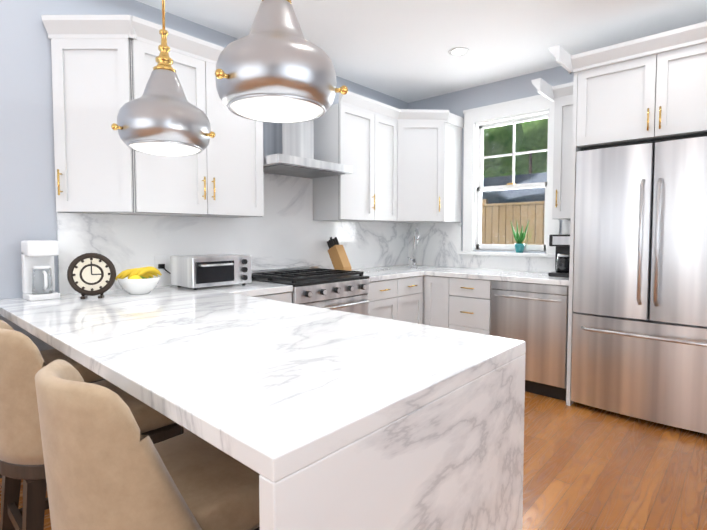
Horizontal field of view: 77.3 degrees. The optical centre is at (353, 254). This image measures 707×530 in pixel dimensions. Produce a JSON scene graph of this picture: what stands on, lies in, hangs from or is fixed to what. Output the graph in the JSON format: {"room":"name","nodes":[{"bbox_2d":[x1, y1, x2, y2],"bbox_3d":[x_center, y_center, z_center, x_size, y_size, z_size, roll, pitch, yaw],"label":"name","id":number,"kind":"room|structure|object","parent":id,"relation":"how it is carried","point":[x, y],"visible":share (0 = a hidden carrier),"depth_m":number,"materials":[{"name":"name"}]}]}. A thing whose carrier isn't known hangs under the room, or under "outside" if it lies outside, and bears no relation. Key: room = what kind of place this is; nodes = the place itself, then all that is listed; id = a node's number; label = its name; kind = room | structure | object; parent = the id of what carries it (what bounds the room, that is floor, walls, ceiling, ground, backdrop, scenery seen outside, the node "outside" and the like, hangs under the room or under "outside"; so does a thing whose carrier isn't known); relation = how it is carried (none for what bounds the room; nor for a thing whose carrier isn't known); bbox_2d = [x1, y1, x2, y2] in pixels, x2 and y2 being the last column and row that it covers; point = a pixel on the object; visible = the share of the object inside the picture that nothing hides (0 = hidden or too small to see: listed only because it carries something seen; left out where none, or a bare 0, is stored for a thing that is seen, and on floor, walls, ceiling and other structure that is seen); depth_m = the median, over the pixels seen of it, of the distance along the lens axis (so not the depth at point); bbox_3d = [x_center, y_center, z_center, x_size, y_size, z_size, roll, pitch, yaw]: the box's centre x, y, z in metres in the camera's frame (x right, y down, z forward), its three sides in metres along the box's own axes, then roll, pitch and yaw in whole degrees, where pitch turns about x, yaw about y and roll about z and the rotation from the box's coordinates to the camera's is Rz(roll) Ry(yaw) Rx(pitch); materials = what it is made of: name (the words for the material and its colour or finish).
{"room":"kitchen","nodes":[
{"label":"kitchen","id":0,"kind":"room"},
{"bbox_2d":[0,0,407,350],"bbox_3d":[-2.144,-0.190,2.042,0.150,2.700,8.300,2,4,42],"label":"wall","id":1,"kind":"structure","parent":0,"point":[27,189],"depth_m":2.37,"materials":[{"name":"grey paint"}]},
{"bbox_2d":[45,15,152,214],"bbox_3d":[-1.409,-0.754,2.450,0.347,1.040,0.363,2,4,42],"label":"upper cabinet","id":2,"kind":"object","parent":1,"relation":"attached to","point":[100,63],"depth_m":2.43,"materials":[{"name":"white paint"}]},
{"bbox_2d":[149,23,263,217],"bbox_3d":[-1.059,-0.772,2.833,0.347,1.040,0.916,2,4,42],"label":"upper cabinet","id":3,"kind":"object","parent":1,"relation":"attached to","point":[225,180],"depth_m":2.75,"materials":[{"name":"white paint"}]},
{"bbox_2d":[56,173,407,294],"bbox_3d":[-0.518,-0.241,3.696,0.017,0.818,3.357,2,4,42],"label":"backsplash","id":4,"kind":"structure","parent":1,"relation":"attached to","point":[286,230],"depth_m":3.40,"materials":[{"name":"stone"}]},
{"bbox_2d":[155,255,170,273],"bbox_3d":[-1.245,0.065,2.859,0.053,0.121,0.096,2,4,42],"label":"electrical outlet plate","id":5,"kind":"object","parent":4,"relation":"attached to","point":[160,263],"visible":0.71,"depth_m":2.83,"materials":[{"name":"white plastic"}]},
{"bbox_2d":[263,120,352,178],"bbox_3d":[-0.438,-1.116,3.388,0.497,0.970,0.744,2,4,42],"label":"range hood","id":6,"kind":"object","parent":1,"relation":"attached to","point":[288,149],"visible":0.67,"depth_m":3.34,"materials":[{"name":"silver metal"}]},
{"bbox_2d":[313,91,396,222],"bbox_3d":[0.061,-0.827,4.026,0.393,1.040,0.833,2,4,42],"label":"upper cabinet","id":7,"kind":"object","parent":1,"relation":"attached to","point":[359,132],"depth_m":3.81,"materials":[{"name":"white paint"}]},
{"bbox_2d":[397,108,448,222],"bbox_3d":[0.505,-0.840,4.299,0.680,1.040,0.393,2,4,42],"label":"upper cabinet","id":8,"kind":"object","parent":1,"relation":"attached to","point":[406,164],"depth_m":4.21,"materials":[{"name":"white paint"}]},
{"bbox_2d":[0,391,706,529],"bbox_3d":[0.128,1.304,0.037,6.300,0.100,8.300,2,4,42],"label":"floor","id":9,"kind":"structure","parent":0,"point":[585,467],"depth_m":2.33,"materials":[{"name":"brown wood"}]},
{"bbox_2d":[0,349,105,477],"bbox_3d":[-1.499,0.674,2.070,0.483,0.971,0.557,2,4,42],"label":"stool","id":10,"kind":"object","parent":9,"relation":"on","point":[86,374],"visible":0.02,"depth_m":2.07,"materials":[{"name":"beige fabric"}]},
{"bbox_2d":[0,320,183,529],"bbox_3d":[-0.963,0.696,1.582,0.483,0.971,0.557,2,4,42],"label":"stool","id":11,"kind":"object","parent":9,"relation":"on","point":[22,363],"visible":0.5,"depth_m":1.33,"materials":[{"name":"beige fabric"}]},
{"bbox_2d":[35,359,259,529],"bbox_3d":[-0.442,0.718,1.108,0.483,0.971,0.557,2,4,42],"label":"stool","id":12,"kind":"object","parent":9,"relation":"on","point":[108,465],"visible":0.83,"depth_m":0.86,"materials":[{"name":"beige fabric"}]},
{"bbox_2d":[252,292,291,302],"bbox_3d":[-0.800,0.681,2.976,0.627,0.872,0.482,2,4,42],"label":"base cabinet","id":13,"kind":"object","parent":9,"relation":"on","point":[286,296],"depth_m":2.85,"materials":[{"name":"white paint"}]},
{"bbox_2d":[252,266,369,314],"bbox_3d":[-0.340,0.601,3.398,0.681,0.955,0.760,2,4,42],"label":"range","id":14,"kind":"object","parent":9,"relation":"on","point":[337,290],"visible":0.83,"depth_m":3.23,"materials":[{"name":"silver metal"}]},
{"bbox_2d":[367,275,422,323],"bbox_3d":[0.144,0.633,4.010,0.627,0.872,0.786,2,4,42],"label":"base cabinet","id":15,"kind":"object","parent":9,"relation":"on","point":[400,299],"depth_m":3.80,"materials":[{"name":"white paint"}]},
{"bbox_2d":[201,264,455,296],"bbox_3d":[-0.059,0.186,3.760,0.637,0.040,2.673,2,4,42],"label":"countertop","id":16,"kind":"structure","parent":15,"relation":"on","point":[255,288],"depth_m":3.54,"materials":[{"name":"stone"}]},
{"bbox_2d":[170,254,251,289],"bbox_3d":[-0.905,0.107,2.862,0.337,0.200,0.420,2,4,42],"label":"toaster oven","id":17,"kind":"object","parent":16,"relation":"on","point":[195,272],"visible":1,"depth_m":2.74,"materials":[{"name":"silver metal"}]},
{"bbox_2d":[327,237,350,270],"bbox_3d":[-0.136,0.003,3.902,0.228,0.313,0.100,2,4,42],"label":"knife block","id":18,"kind":"object","parent":16,"relation":"on","point":[338,256],"visible":0.98,"depth_m":3.86,"materials":[{"name":"brown wood"}]},
{"bbox_2d":[407,228,418,266],"bbox_3d":[0.618,-0.066,4.465,0.189,0.398,0.159,2,4,42],"label":"faucet","id":19,"kind":"object","parent":16,"relation":"on","point":[415,240],"visible":1,"depth_m":4.52,"materials":[{"name":"silver metal"}]},
{"bbox_2d":[423,275,492,334],"bbox_3d":[1.093,0.628,4.115,0.670,0.872,0.627,2,4,42],"label":"base cabinet","id":20,"kind":"object","parent":9,"relation":"on","point":[461,304],"depth_m":3.85,"materials":[{"name":"white paint"}]},
{"bbox_2d":[424,267,568,285],"bbox_3d":[1.326,0.181,3.874,1.249,0.040,0.637,2,4,42],"label":"countertop","id":21,"kind":"structure","parent":20,"relation":"on","point":[509,275],"depth_m":3.70,"materials":[{"name":"stone"}]},
{"bbox_2d":[548,234,569,276],"bbox_3d":[1.717,0.007,3.571,0.190,0.335,0.253,2,4,42],"label":"coffee maker","id":22,"kind":"object","parent":21,"relation":"on","point":[561,242],"visible":0.62,"depth_m":3.50,"materials":[{"name":"black plastic"}]},
{"bbox_2d":[490,280,568,400],"bbox_3d":[1.534,0.650,3.660,0.590,0.871,0.651,2,4,42],"label":"dishwasher","id":23,"kind":"object","parent":9,"relation":"on","point":[534,316],"visible":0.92,"depth_m":3.40,"materials":[{"name":"silver metal"}]},
{"bbox_2d":[571,134,706,433],"bbox_3d":[2.097,0.176,3.060,0.920,1.850,0.746,2,4,42],"label":"fridge","id":24,"kind":"object","parent":9,"relation":"on","point":[639,336],"visible":1,"depth_m":2.87,"materials":[{"name":"silver metal"}]},
{"bbox_2d":[136,0,706,102],"bbox_3d":[0.128,-1.494,-0.092,6.300,0.100,8.300,2,4,42],"label":"ceiling","id":25,"kind":"structure","parent":0,"point":[398,49],"depth_m":3.14,"materials":[{"name":"white paint"}]},
{"bbox_2d":[111,0,214,155],"bbox_3d":[-0.847,-0.989,1.919,0.400,1.092,0.420,2,4,42],"label":"pendant light","id":26,"kind":"object","parent":25,"relation":"hanging from","point":[162,115],"visible":1,"depth_m":1.83,"materials":[{"name":"grey metal"}]},
{"bbox_2d":[215,0,347,122],"bbox_3d":[-0.264,-0.974,1.387,0.400,1.072,0.420,2,4,42],"label":"pendant light","id":27,"kind":"object","parent":25,"relation":"hanging from","point":[274,66],"visible":1,"depth_m":1.28,"materials":[{"name":"grey metal"}]},
{"bbox_2d":[448,47,468,55],"bbox_3d":[0.833,-1.604,3.499,0.160,0.008,0.160,2,4,42],"label":"recessed light","id":28,"kind":"object","parent":25,"relation":"in","point":[459,51],"visible":1,"depth_m":3.48,"materials":[{"name":"white paint"}]},
{"bbox_2d":[408,66,573,253],"bbox_3d":[2.929,-0.231,2.929,6.150,2.700,0.150,2,4,42],"label":"wall","id":29,"kind":"structure","parent":0,"point":[457,103],"depth_m":4.25,"materials":[{"name":"grey paint"}]},
{"bbox_2d":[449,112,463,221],"bbox_3d":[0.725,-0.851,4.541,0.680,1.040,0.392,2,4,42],"label":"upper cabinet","id":30,"kind":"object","parent":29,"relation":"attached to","point":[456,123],"depth_m":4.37,"materials":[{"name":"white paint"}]},
{"bbox_2d":[408,220,569,271],"bbox_3d":[1.305,-0.088,4.301,1.871,0.458,0.017,2,4,42],"label":"backsplash","id":31,"kind":"structure","parent":29,"relation":"attached to","point":[439,244],"depth_m":4.54,"materials":[{"name":"stone"}]},
{"bbox_2d":[459,94,559,256],"bbox_3d":[1.492,-0.707,4.179,0.965,1.435,0.210,2,4,42],"label":"window","id":32,"kind":"structure","parent":29,"relation":"in","point":[537,107],"depth_m":4.23,"materials":[{"name":"white paint"}]},
{"bbox_2d":[510,220,528,252],"bbox_3d":[1.541,-0.166,4.081,0.174,0.300,0.092,2,4,42],"label":"plant pot","id":33,"kind":"object","parent":32,"relation":"on","point":[519,246],"visible":0.96,"depth_m":4.06,"materials":[{"name":"teal ceramic"}]},
{"bbox_2d":[551,81,578,220],"bbox_3d":[1.801,-0.807,3.592,0.230,1.041,0.348,2,4,42],"label":"upper cabinet","id":34,"kind":"object","parent":29,"relation":"attached to","point":[564,157],"depth_m":3.49,"materials":[{"name":"white paint"}]},
{"bbox_2d":[571,37,706,150],"bbox_3d":[2.145,-1.026,3.058,0.932,0.524,0.658,2,4,42],"label":"upper cabinet","id":35,"kind":"object","parent":29,"relation":"attached to","point":[649,88],"depth_m":2.87,"materials":[{"name":"white paint"}]},
{"label":"outside","id":36,"kind":"structure","parent":0,"visible":0},
{"bbox_3d":[17.669,0.404,19.992,55.000,0.100,44.840,2,4,42],"label":"ground","id":37,"kind":"structure","parent":36,"visible":0},
{"bbox_2d":[483,123,523,170],"bbox_3d":[2.609,-1.694,11.464,3.108,4.896,2.821,2,4,42],"label":"tree","id":38,"kind":"object","parent":37,"relation":"on","point":[504,144],"depth_m":10.54,"materials":[{"name":"green plant"}]},
{"bbox_2d":[481,199,544,244],"bbox_3d":[5.701,0.000,6.059,18.048,1.950,0.130,2,4,42],"label":"fence","id":39,"kind":"object","parent":37,"relation":"on","point":[517,208],"depth_m":8.42,"materials":[{"name":"brown wood"}]},
{"bbox_2d":[482,172,546,244],"bbox_3d":[8.171,-1.048,13.585,14.300,3.350,5.800,2,4,42],"label":"house","id":40,"kind":"structure","parent":37,"relation":"on","point":[532,192],"depth_m":14.12,"materials":[{"name":"grey"}]},
{"bbox_2d":[483,158,546,177],"bbox_3d":[10.101,-7.556,28.718,8.569,15.026,6.943,2,4,42],"label":"tree","id":41,"kind":"object","parent":37,"relation":"on","point":[541,167],"depth_m":25.57,"materials":[{"name":"green plant"}]},
{"bbox_2d":[483,118,547,176],"bbox_3d":[9.799,-6.661,23.951,8.490,13.668,7.369,2,4,42],"label":"tree","id":42,"kind":"object","parent":37,"relation":"on","point":[529,161],"depth_m":23.60,"materials":[{"name":"green plant"}]},
{"bbox_3d":[-0.531,0.725,2.021,2.314,0.873,0.625,2,4,42],"label":"cabinet","id":43,"kind":"object","parent":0,"visible":0},
{"bbox_2d":[0,285,525,529],"bbox_3d":[-0.658,0.712,1.849,2.357,0.915,0.991,2,4,42],"label":"countertop","id":44,"kind":"structure","parent":43,"relation":"on","point":[316,418],"depth_m":1.11,"materials":[{"name":"stone"}]},
{"bbox_2d":[21,240,59,300],"bbox_3d":[-1.628,0.080,2.305,0.177,0.305,0.135,2,4,42],"label":"coffee machine","id":45,"kind":"object","parent":44,"relation":"on","point":[38,272],"visible":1,"depth_m":2.28,"materials":[{"name":"white plastic"}]},
{"bbox_2d":[67,253,115,298],"bbox_3d":[-1.382,0.111,2.336,0.228,0.240,0.060,-1,3,-20],"label":"clock","id":46,"kind":"object","parent":44,"relation":"on","point":[91,274],"visible":1,"depth_m":2.33,"materials":[{"name":"brown metal"}]},
{"bbox_2d":[115,266,161,293],"bbox_3d":[-1.221,0.145,2.529,0.224,0.154,0.239,2,4,42],"label":"fruit bowl","id":47,"kind":"object","parent":44,"relation":"on","point":[142,280],"visible":1,"depth_m":2.47,"materials":[{"name":"white ceramic"}]}
]}

